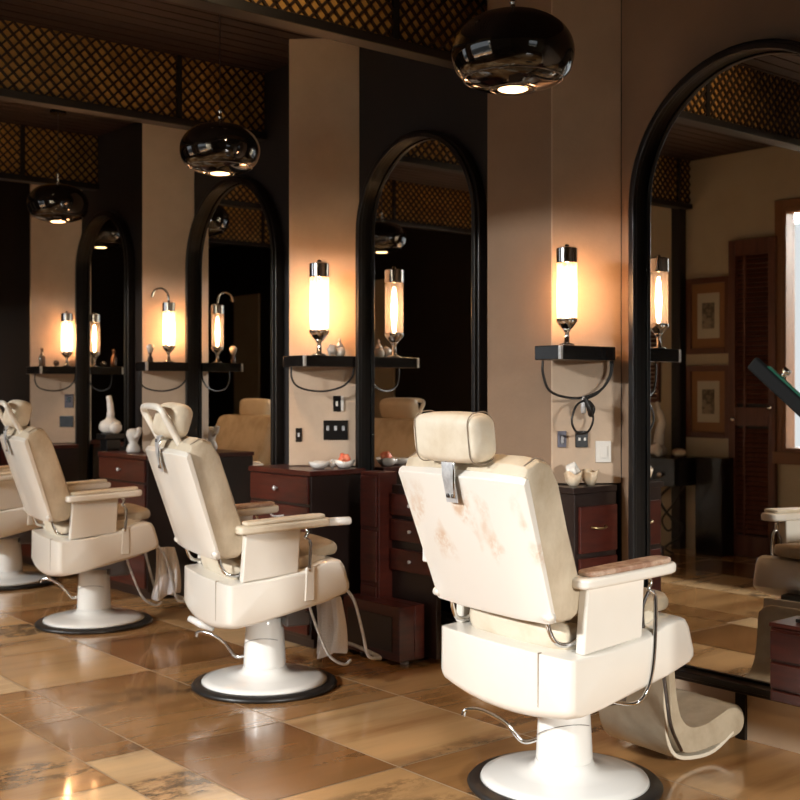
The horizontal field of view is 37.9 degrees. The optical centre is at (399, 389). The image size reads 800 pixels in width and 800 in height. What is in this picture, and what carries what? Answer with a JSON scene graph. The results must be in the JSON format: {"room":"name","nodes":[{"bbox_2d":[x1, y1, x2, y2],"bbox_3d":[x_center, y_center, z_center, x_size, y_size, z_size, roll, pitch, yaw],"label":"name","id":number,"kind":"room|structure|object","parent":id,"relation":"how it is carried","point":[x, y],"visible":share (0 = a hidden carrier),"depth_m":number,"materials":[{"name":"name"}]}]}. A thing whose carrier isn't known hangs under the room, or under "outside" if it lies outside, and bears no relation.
{"room":"salon","nodes":[
{"label":"salon","id":0,"kind":"room"},
{"bbox_2d":[0,0,319,136],"bbox_3d":[-3.425,-1.815,4.305,7.050,0.030,16.200,0,0,-40],"label":"ceiling","id":1,"kind":"structure","parent":0,"point":[167,27],"depth_m":5.87,"materials":[{"name":"brown wood"}]},
{"bbox_2d":[20,125,24,174],"bbox_3d":[-3.848,-1.630,6.882,3.330,0.340,0.060,0,0,-40],"label":"trim","id":2,"kind":"structure","parent":1,"relation":"attached to","point":[22,132],"depth_m":7.91,"materials":[{"name":"black wood"}]},
{"bbox_2d":[0,122,97,183],"bbox_3d":[-3.694,-1.630,7.010,4.000,0.340,0.024,0,0,-40],"label":"trim panel","id":3,"kind":"object","parent":1,"relation":"attached to","point":[7,127],"visible":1,"depth_m":8.06,"materials":[{"name":"wood"}]},
{"bbox_2d":[27,109,88,223],"bbox_3d":[-2.201,-1.440,7.498,0.385,0.719,0.385,0,0,-40],"label":"pendant lamp","id":4,"kind":"object","parent":1,"relation":"hanging from","point":[56,202],"visible":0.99,"depth_m":7.36,"materials":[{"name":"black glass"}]},
{"bbox_2d":[0,20,263,131],"bbox_3d":[-2.317,-1.630,5.358,4.000,0.340,0.024,0,0,-40],"label":"trim panel","id":5,"kind":"object","parent":1,"relation":"attached to","point":[13,27],"visible":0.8,"depth_m":6.05,"materials":[{"name":"wicker"}]},
{"bbox_2d":[176,55,181,117],"bbox_3d":[-2.471,-1.630,5.230,3.330,0.340,0.060,0,0,-40],"label":"trim","id":6,"kind":"structure","parent":1,"relation":"attached to","point":[179,57],"depth_m":6.26,"materials":[{"name":"black wood"}]},
{"bbox_2d":[179,13,259,176],"bbox_3d":[-0.811,-1.386,5.248,0.360,0.827,0.360,0,0,-40],"label":"pendant lamp","id":7,"kind":"object","parent":1,"relation":"hanging from","point":[219,148],"visible":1,"depth_m":5.12,"materials":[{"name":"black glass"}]},
{"bbox_2d":[245,0,487,50],"bbox_3d":[-1.146,-1.630,3.953,4.000,0.340,0.024,0,0,-40],"label":"trim panel","id":8,"kind":"object","parent":1,"relation":"attached to","point":[269,2],"depth_m":4.90,"materials":[{"name":"wicker"}]},
{"bbox_2d":[391,0,399,38],"bbox_3d":[-1.300,-1.630,3.825,3.330,0.340,0.060,0,0,-40],"label":"trim","id":9,"kind":"structure","parent":1,"relation":"attached to","point":[395,16],"depth_m":4.86,"materials":[{"name":"black wood"}]},
{"bbox_2d":[451,0,574,95],"bbox_3d":[0.344,-1.356,3.549,0.375,0.886,0.375,0,0,-40],"label":"pendant lamp","id":10,"kind":"object","parent":1,"relation":"hanging from","point":[514,50],"visible":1,"depth_m":3.42,"materials":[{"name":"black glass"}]},
{"bbox_2d":[0,562,799,799],"bbox_3d":[-3.461,1.251,4.348,7.050,0.002,16.494,0,0,-40],"label":"floor","id":11,"kind":"structure","parent":0,"point":[117,715],"depth_m":4.25,"materials":[{"name":"tile"}]},
{"bbox_2d":[0,465,56,590],"bbox_3d":[-2.538,0.656,7.543,0.987,1.187,0.672,0,0,-30],"label":"barber chair","id":12,"kind":"object","parent":11,"relation":"on","point":[16,526],"visible":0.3,"depth_m":7.33,"materials":[{"name":"white leather"}]},
{"bbox_2d":[0,443,78,565],"bbox_3d":[-2.651,0.820,8.497,0.354,0.860,0.660,0,0,-40],"label":"base cabinet","id":13,"kind":"object","parent":11,"relation":"on","point":[67,454],"visible":0.13,"depth_m":8.32,"materials":[{"name":"black wood"}]},
{"bbox_2d":[0,400,184,634],"bbox_3d":[-1.646,0.650,6.245,0.996,1.200,0.670,0,0,-30],"label":"barber chair","id":14,"kind":"object","parent":11,"relation":"on","point":[85,531],"visible":0.98,"depth_m":5.99,"materials":[{"name":"white leather"}]},
{"bbox_2d":[3,426,70,521],"bbox_3d":[-1.889,0.430,6.106,0.275,0.487,0.588,0,0,-30],"label":"cushion","id":15,"kind":"object","parent":14,"relation":"on","point":[31,457],"depth_m":5.88,"materials":[{"name":"beige leather"}]},
{"bbox_2d":[44,519,140,537],"bbox_3d":[-1.649,0.710,6.243,0.432,0.097,0.520,-6,3,-30],"label":"seat cushion","id":16,"kind":"object","parent":14,"relation":"on","point":[62,526],"depth_m":6.06,"materials":[{"name":"leather"}]},
{"bbox_2d":[151,547,180,600],"bbox_3d":[-1.260,0.990,6.280,0.158,0.288,0.044,0,0,-14],"label":"towel","id":17,"kind":"object","parent":14,"relation":"hanging from","point":[162,588],"visible":1,"depth_m":6.28,"materials":[{"name":"white fabric"}]},
{"bbox_2d":[98,450,193,599],"bbox_3d":[-1.598,0.820,7.233,0.354,0.860,0.650,0,0,-40],"label":"base cabinet","id":18,"kind":"object","parent":11,"relation":"on","point":[120,468],"visible":0.38,"depth_m":6.99,"materials":[{"name":"black wood"}]},
{"bbox_2d":[96,433,124,450],"bbox_3d":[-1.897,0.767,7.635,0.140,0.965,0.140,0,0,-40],"label":"pedestal stand","id":19,"kind":"object","parent":18,"relation":"on","point":[108,442],"visible":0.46,"depth_m":7.59,"materials":[{"name":"black paint"}]},
{"bbox_2d":[99,395,121,433],"bbox_3d":[-1.897,0.160,7.635,0.144,0.249,0.230,0,0,-40],"label":"ceramic vase","id":20,"kind":"object","parent":19,"relation":"on","point":[110,425],"visible":1,"depth_m":7.59,"materials":[{"name":"white ceramic"}]},
{"bbox_2d":[126,427,141,452],"bbox_3d":[-1.641,0.309,7.218,0.090,0.161,0.140,0,0,-40],"label":"bust","id":21,"kind":"object","parent":18,"relation":"on","point":[133,434],"visible":1,"depth_m":7.20,"materials":[{"name":"white ceramic"}]},
{"bbox_2d":[140,402,381,703],"bbox_3d":[-0.579,0.650,4.934,0.996,1.200,0.670,0,0,-27],"label":"barber chair","id":22,"kind":"object","parent":11,"relation":"on","point":[261,576],"visible":0.98,"depth_m":4.68,"materials":[{"name":"white leather"}]},
{"bbox_2d":[150,436,242,558],"bbox_3d":[-0.830,0.430,4.808,0.275,0.487,0.588,0,0,-27],"label":"cushion","id":23,"kind":"object","parent":22,"relation":"on","point":[192,483],"depth_m":4.58,"materials":[{"name":"beige leather"}]},
{"bbox_2d":[201,554,325,579],"bbox_3d":[-0.583,0.710,4.933,0.432,0.097,0.520,-6,3,-27],"label":"seat cushion","id":24,"kind":"object","parent":22,"relation":"on","point":[232,565],"depth_m":4.74,"materials":[{"name":"leather"}]},
{"bbox_2d":[316,596,347,658],"bbox_3d":[-0.299,1.005,4.934,0.172,0.278,0.044,0,0,37],"label":"towel","id":25,"kind":"object","parent":22,"relation":"hanging from","point":[331,619],"visible":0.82,"depth_m":4.93,"materials":[{"name":"white fabric"}]},
{"bbox_2d":[249,464,365,648],"bbox_3d":[-0.487,0.820,5.885,0.374,0.860,0.545,0,0,-40],"label":"base cabinet","id":26,"kind":"object","parent":11,"relation":"on","point":[297,490],"visible":0.48,"depth_m":5.72,"materials":[{"name":"brown wood"}]},
{"bbox_2d":[308,461,329,468],"bbox_3d":[-0.401,0.371,5.758,0.110,0.037,0.111,0,0,-40],"label":"dish","id":27,"kind":"object","parent":26,"relation":"on","point":[314,464],"visible":1,"depth_m":5.72,"materials":[{"name":"white ceramic"}]},
{"bbox_2d":[326,459,335,467],"bbox_3d":[-0.342,0.366,5.782,0.050,0.048,0.052,0,0,-40],"label":"tissue","id":28,"kind":"object","parent":26,"relation":"on","point":[332,464],"visible":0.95,"depth_m":5.78,"materials":[{"name":"white paper"}]},
{"bbox_2d":[334,459,354,468],"bbox_3d":[-0.280,0.367,5.800,0.112,0.045,0.114,0,0,-40],"label":"dish","id":29,"kind":"object","parent":26,"relation":"on","point":[340,464],"visible":0.91,"depth_m":5.76,"materials":[{"name":"white ceramic"}]},
{"bbox_2d":[339,453,350,461],"bbox_3d":[-0.274,0.342,5.800,0.059,0.056,0.060,0,0,20],"label":"flower","id":30,"kind":"object","parent":29,"relation":"on","point":[343,457],"visible":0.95,"depth_m":5.78,"materials":[{"name":"orange plant"}]},
{"bbox_2d":[344,470,440,663],"bbox_3d":[-0.075,0.820,5.483,0.205,0.860,0.580,0,0,-40],"label":"cabinet","id":31,"kind":"object","parent":11,"relation":"on","point":[400,612],"visible":0.76,"depth_m":5.45,"materials":[{"name":"brown wood"}]},
{"bbox_2d":[398,410,743,799],"bbox_3d":[0.639,0.655,3.769,1.287,1.190,0.687,0,0,-35],"label":"barber chair","id":32,"kind":"object","parent":11,"relation":"on","point":[531,635],"visible":1,"depth_m":3.46,"materials":[{"name":"white leather"}]},
{"bbox_2d":[406,453,579,622],"bbox_3d":[0.284,0.430,3.524,0.275,0.487,0.588,0,0,-35],"label":"backrest","id":33,"kind":"object","parent":32,"relation":"on","point":[504,549],"depth_m":3.35,"materials":[{"name":"beige leather"}]},
{"bbox_2d":[469,608,652,649],"bbox_3d":[0.512,0.710,3.682,0.432,0.097,0.520,-6,3,-35],"label":"seat cushion","id":34,"kind":"object","parent":32,"relation":"on","point":[527,633],"depth_m":3.51,"materials":[{"name":"leather"}]},
{"bbox_2d":[558,483,616,574],"bbox_3d":[0.610,0.812,4.716,0.260,0.875,0.546,0,0,-40],"label":"base cabinet","id":35,"kind":"object","parent":11,"relation":"on","point":[590,512],"visible":0.27,"depth_m":4.51,"materials":[{"name":"black wood"}]},
{"bbox_2d":[564,471,582,486],"bbox_3d":[0.674,0.343,4.532,0.074,0.063,0.076,0,0,-40],"label":"shell bowl","id":36,"kind":"object","parent":35,"relation":"on","point":[573,480],"visible":0.97,"depth_m":4.51,"materials":[{"name":"beige ceramic"}]},
{"bbox_2d":[566,462,580,474],"bbox_3d":[0.675,0.317,4.534,0.056,0.077,0.053,0,0,-40],"label":"shell","id":37,"kind":"object","parent":36,"relation":"in","point":[572,467],"visible":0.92,"depth_m":4.52,"materials":[{"name":"white ceramic"}]},
{"bbox_2d":[581,468,598,485],"bbox_3d":[0.745,0.342,4.571,0.073,0.066,0.074,0,0,-40],"label":"shell bowl","id":38,"kind":"object","parent":35,"relation":"on","point":[589,476],"visible":0.96,"depth_m":4.55,"materials":[{"name":"beige ceramic"}]},
{"bbox_2d":[0,0,799,561],"bbox_3d":[-0.640,-0.275,6.626,0.200,3.050,16.200,0,0,-40],"label":"wall","id":39,"kind":"structure","parent":0,"point":[398,96],"depth_m":5.68,"materials":[{"name":"brown paint"}]},
{"bbox_2d":[0,122,97,183],"bbox_3d":[-3.694,-1.630,7.010,4.014,0.340,0.048,0,0,-40],"label":"trim","id":40,"kind":"structure","parent":39,"relation":"attached to","point":[15,125],"depth_m":8.05,"materials":[{"name":"brown wood"}]},
{"bbox_2d":[0,172,98,190],"bbox_3d":[-3.694,-1.440,7.010,4.000,0.040,0.090,0,0,-40],"label":"trim","id":41,"kind":"structure","parent":39,"relation":"attached to","point":[11,177],"depth_m":8.00,"materials":[{"name":"black wood"}]},
{"bbox_2d":[26,366,75,373],"bbox_3d":[-2.554,-0.142,8.459,0.273,0.055,0.372,0,0,-40],"label":"wall shelf","id":42,"kind":"object","parent":39,"relation":"attached to","point":[32,369],"visible":1,"depth_m":8.32,"materials":[{"name":"black paint"}]},
{"bbox_2d":[39,348,44,365],"bbox_3d":[-2.553,-0.235,8.312,0.046,0.130,0.046,0,0,-40],"label":"bottle","id":43,"kind":"object","parent":42,"relation":"on","point":[42,356],"visible":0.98,"depth_m":8.29,"materials":[{"name":"orange glass"}]},
{"bbox_2d":[34,374,74,391],"bbox_3d":[-2.483,-0.051,8.387,0.291,0.126,0.010,0,0,-11],"label":"cable","id":44,"kind":"object","parent":42,"relation":"hanging from","point":[34,374],"visible":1,"depth_m":8.38,"materials":[{"name":"black rubber"}]},
{"bbox_2d":[53,360,58,365],"bbox_3d":[-2.468,-0.192,8.358,0.047,0.044,0.047,0,0,-40],"label":"ornament","id":45,"kind":"object","parent":42,"relation":"on","point":[55,362],"visible":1,"depth_m":8.35,"materials":[{"name":"orange glass"}]},
{"bbox_2d":[61,311,72,365],"bbox_3d":[-2.400,-0.369,8.394,0.084,0.398,0.084,0,0,-40],"label":"lamp","id":46,"kind":"object","parent":42,"relation":"on","point":[66,316],"visible":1,"depth_m":8.38,"materials":[{"name":"silver metal"}]},
{"bbox_2d":[30,184,81,442],"bbox_3d":[-2.714,-0.706,8.764,0.248,2.188,0.953,0,0,-40],"label":"trim","id":47,"kind":"structure","parent":39,"relation":"attached to","point":[53,246],"depth_m":8.53,"materials":[{"name":"beige paint"}]},
{"bbox_2d":[59,416,72,426],"bbox_3d":[-2.433,0.230,8.497,0.110,0.080,0.011,0,0,13],"label":"power socket","id":48,"kind":"object","parent":39,"relation":"attached to","point":[64,421],"visible":1,"depth_m":8.49,"materials":[{"name":"black paint"}]},
{"bbox_2d":[65,394,73,407],"bbox_3d":[-2.413,0.080,8.492,0.070,0.100,0.011,0,0,13],"label":"light switch","id":49,"kind":"object","parent":39,"relation":"attached to","point":[69,398],"visible":1,"depth_m":8.49,"materials":[{"name":"grey plastic"}]},
{"bbox_2d":[75,210,134,489],"bbox_3d":[-2.069,-0.083,8.130,0.067,2.335,0.820,0,0,-40],"label":"arched mirror","id":50,"kind":"object","parent":39,"relation":"attached to","point":[105,257],"visible":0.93,"depth_m":8.20,"materials":[{"name":"black mirror"}]},
{"bbox_2d":[83,216,123,489],"bbox_3d":[-2.049,-0.083,8.146,0.010,2.283,0.768,0,0,-40],"label":"mirror glass","id":51,"kind":"object","parent":50,"relation":"attached to","point":[103,259],"depth_m":8.21,"materials":[{"name":"black"}]},
{"bbox_2d":[0,19,264,131],"bbox_3d":[-2.317,-1.630,5.358,4.014,0.340,0.048,0,0,-40],"label":"trim","id":52,"kind":"structure","parent":39,"relation":"attached to","point":[49,40],"depth_m":6.07,"materials":[{"name":"brown wood"}]},
{"bbox_2d":[0,88,266,141],"bbox_3d":[-2.317,-1.440,5.358,4.000,0.040,0.090,0,0,-40],"label":"trim","id":53,"kind":"structure","parent":39,"relation":"attached to","point":[9,95],"depth_m":5.97,"materials":[{"name":"black wood"}]},
{"bbox_2d":[136,362,188,370],"bbox_3d":[-1.486,-0.142,7.162,0.293,0.055,0.252,0,0,-40],"label":"wall shelf","id":54,"kind":"object","parent":39,"relation":"attached to","point":[140,366],"visible":0.99,"depth_m":7.06,"materials":[{"name":"black paint"}]},
{"bbox_2d":[146,344,153,361],"bbox_3d":[-1.508,-0.225,7.035,0.048,0.108,0.048,0,0,-40],"label":"brush","id":55,"kind":"object","parent":54,"relation":"on","point":[150,347],"visible":1,"depth_m":7.02,"materials":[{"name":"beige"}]},
{"bbox_2d":[151,287,174,361],"bbox_3d":[-1.440,-0.397,7.079,0.160,0.453,0.080,0,0,-40],"label":"lamp","id":56,"kind":"object","parent":54,"relation":"on","point":[168,306],"visible":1,"depth_m":7.08,"materials":[{"name":"silver metal"}]},
{"bbox_2d":[138,371,187,391],"bbox_3d":[-1.447,-0.052,7.128,0.300,0.126,0.010,0,0,-16],"label":"cable","id":57,"kind":"object","parent":54,"relation":"hanging from","point":[139,371],"visible":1,"depth_m":7.12,"materials":[{"name":"black rubber"}]},
{"bbox_2d":[142,123,193,451],"bbox_3d":[-1.564,-0.706,7.385,0.247,2.188,0.604,0,0,-40],"label":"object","id":58,"kind":"structure","parent":39,"relation":"attached to","point":[167,182],"depth_m":7.23,"materials":[{"name":"beige paint"}]},
{"bbox_2d":[185,176,283,563],"bbox_3d":[-0.990,-0.083,6.836,0.067,2.335,1.000,0,0,-40],"label":"arched mirror","id":59,"kind":"object","parent":39,"relation":"attached to","point":[234,260],"visible":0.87,"depth_m":6.83,"materials":[{"name":"black mirror"}]},
{"bbox_2d":[296,428,301,441],"bbox_3d":[-0.518,0.230,5.960,0.032,0.070,0.011,0,0,4],"label":"light switch","id":60,"kind":"object","parent":39,"relation":"attached to","point":[298,430],"visible":1,"depth_m":5.96,"materials":[{"name":"black paint"}]},
{"bbox_2d":[165,0,454,69],"bbox_3d":[-1.146,-1.440,3.953,4.000,0.040,0.090,0,0,-40],"label":"trim","id":61,"kind":"structure","parent":39,"relation":"attached to","point":[242,9],"depth_m":4.62,"materials":[{"name":"black wood"}]},
{"bbox_2d":[283,355,354,367],"bbox_3d":[-0.438,-0.142,5.881,0.323,0.055,0.302,0,0,-40],"label":"wall shelf","id":62,"kind":"object","parent":39,"relation":"attached to","point":[296,361],"visible":1,"depth_m":5.75,"materials":[{"name":"black paint"}]},
{"bbox_2d":[309,259,328,355],"bbox_3d":[-0.401,-0.409,5.784,0.101,0.478,0.101,0,0,-40],"label":"lamp","id":63,"kind":"object","parent":62,"relation":"on","point":[319,269],"visible":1,"depth_m":5.76,"materials":[{"name":"silver metal"}]},
{"bbox_2d":[290,367,354,391],"bbox_3d":[-0.387,-0.052,5.832,0.332,0.126,0.010,0,0,-17],"label":"cable","id":64,"kind":"object","parent":62,"relation":"hanging from","point":[351,377],"visible":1,"depth_m":5.83,"materials":[{"name":"black rubber"}]},
{"bbox_2d":[327,344,336,355],"bbox_3d":[-0.341,-0.200,5.812,0.050,0.059,0.046,0,0,-40],"label":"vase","id":65,"kind":"object","parent":62,"relation":"on","point":[332,349],"visible":1,"depth_m":5.80,"materials":[{"name":"white ceramic"}]},
{"bbox_2d":[335,338,345,355],"bbox_3d":[-0.303,-0.215,5.846,0.060,0.090,0.060,0,0,-40],"label":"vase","id":66,"kind":"object","parent":62,"relation":"on","point":[340,351],"visible":0.97,"depth_m":5.83,"materials":[{"name":"white ceramic"}]},
{"bbox_2d":[289,38,358,465],"bbox_3d":[-0.501,-0.706,6.097,0.262,2.188,0.604,0,0,-40],"label":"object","id":67,"kind":"structure","parent":39,"relation":"attached to","point":[323,73],"depth_m":5.96,"materials":[{"name":"beige paint"}]},
{"bbox_2d":[323,420,347,439],"bbox_3d":[-0.329,0.205,5.949,0.125,0.100,0.011,0,0,4],"label":"power socket","id":68,"kind":"object","parent":39,"relation":"attached to","point":[332,429],"visible":1,"depth_m":5.95,"materials":[{"name":"black paint"}]},
{"bbox_2d":[333,396,343,411],"bbox_3d":[-0.314,0.070,5.948,0.055,0.080,0.011,0,0,4],"label":"light switch","id":69,"kind":"object","parent":39,"relation":"attached to","point":[338,401],"visible":1,"depth_m":5.95,"materials":[{"name":"black paint"}]},
{"bbox_2d":[244,0,487,52],"bbox_3d":[-1.146,-1.630,3.953,4.014,0.340,0.048,0,0,-40],"label":"trim","id":70,"kind":"structure","parent":39,"relation":"attached to","point":[275,2],"depth_m":4.90,"materials":[{"name":"brown wood"}]},
{"bbox_2d":[355,129,486,624],"bbox_3d":[0.079,-0.075,5.553,0.067,2.320,0.900,0,0,-40],"label":"arched mirror","id":71,"kind":"object","parent":39,"relation":"attached to","point":[421,232],"visible":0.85,"depth_m":5.59,"materials":[{"name":"black mirror"}]},
{"bbox_2d":[488,0,620,483],"bbox_3d":[0.574,-0.714,4.833,0.230,2.172,0.685,0,0,-40],"label":"pillar","id":72,"kind":"structure","parent":39,"relation":"attached to","point":[554,153],"depth_m":4.64,"materials":[{"name":"beige paint"}]},
{"bbox_2d":[558,431,565,446],"bbox_3d":[0.642,0.195,4.616,0.035,0.065,0.011,0,0,-4],"label":"light switch","id":73,"kind":"object","parent":39,"relation":"attached to","point":[561,434],"visible":1,"depth_m":4.61,"materials":[{"name":"grey"}]},
{"bbox_2d":[535,345,614,360],"bbox_3d":[0.669,-0.142,4.553,0.323,0.055,0.185,0,0,-40],"label":"wall shelf","id":74,"kind":"object","parent":39,"relation":"attached to","point":[547,352],"visible":1,"depth_m":4.46,"materials":[{"name":"black paint"}]},
{"bbox_2d":[556,244,577,344],"bbox_3d":[0.641,-0.365,4.472,0.082,0.390,0.082,0,0,-40],"label":"lamp","id":75,"kind":"object","parent":74,"relation":"on","point":[566,254],"visible":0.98,"depth_m":4.45,"materials":[{"name":"silver metal"}]},
{"bbox_2d":[541,360,613,398],"bbox_3d":[0.693,-0.036,4.536,0.323,0.157,0.010,0,0,-21],"label":"cable","id":76,"kind":"object","parent":74,"relation":"hanging from","point":[596,393],"visible":1,"depth_m":4.54,"materials":[{"name":"black rubber"}]},
{"bbox_2d":[575,431,587,446],"bbox_3d":[0.721,0.195,4.622,0.050,0.065,0.011,0,0,-5],"label":"power socket","id":77,"kind":"object","parent":39,"relation":"attached to","point":[580,440],"visible":0.91,"depth_m":4.62,"materials":[{"name":"black paint"}]},
{"bbox_2d":[571,396,594,434],"bbox_3d":[0.710,0.100,4.534,0.132,0.151,0.037,0,0,-28],"label":"coiled cord","id":78,"kind":"object","parent":39,"relation":"attached to","point":[587,404],"visible":1,"depth_m":4.54,"materials":[{"name":"black rubber"}]},
{"bbox_2d":[595,441,610,461],"bbox_3d":[0.808,0.245,4.629,0.062,0.085,0.011,0,0,-5],"label":"light switch","id":79,"kind":"object","parent":39,"relation":"attached to","point":[602,448],"visible":1,"depth_m":4.63,"materials":[{"name":"beige plastic"}]},
{"bbox_2d":[441,624,799,753],"bbox_3d":[-0.729,1.167,6.552,0.030,0.165,16.200,0,0,-40],"label":"baseboard","id":80,"kind":"structure","parent":39,"relation":"attached to","point":[771,723],"depth_m":4.11,"materials":[{"name":"brown wood"}]},
{"bbox_2d":[628,38,799,705],"bbox_3d":[1.238,-0.077,4.162,0.067,2.325,1.040,0,0,-40],"label":"arched mirror","id":81,"kind":"object","parent":39,"relation":"attached to","point":[714,203],"visible":0.89,"depth_m":4.26,"materials":[{"name":"black metal"}]},
{"bbox_2d":[735,692,746,739],"bbox_3d":[1.223,1.167,4.176,0.015,0.165,0.040,0,0,-40],"label":"trim","id":82,"kind":"structure","parent":39,"relation":"attached to","point":[740,699],"depth_m":4.16,"materials":[{"name":"black wood"}]},
{"bbox_2d":[769,616,799,706],"bbox_3d":[1.509,0.895,3.685,0.262,0.260,0.620,0,0,-40],"label":"chest","id":83,"kind":"object","parent":39,"relation":"attached to","point":[784,633],"visible":0.91,"depth_m":3.79,"materials":[{"name":"brown wood"}]},
{"bbox_2d":[748,358,799,416],"bbox_3d":[1.120,0.582,2.894,0.461,1.336,0.358,0,0,11],"label":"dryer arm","id":84,"kind":"object","parent":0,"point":[775,381],"visible":1,"depth_m":3.04,"materials":[{"name":"black"}]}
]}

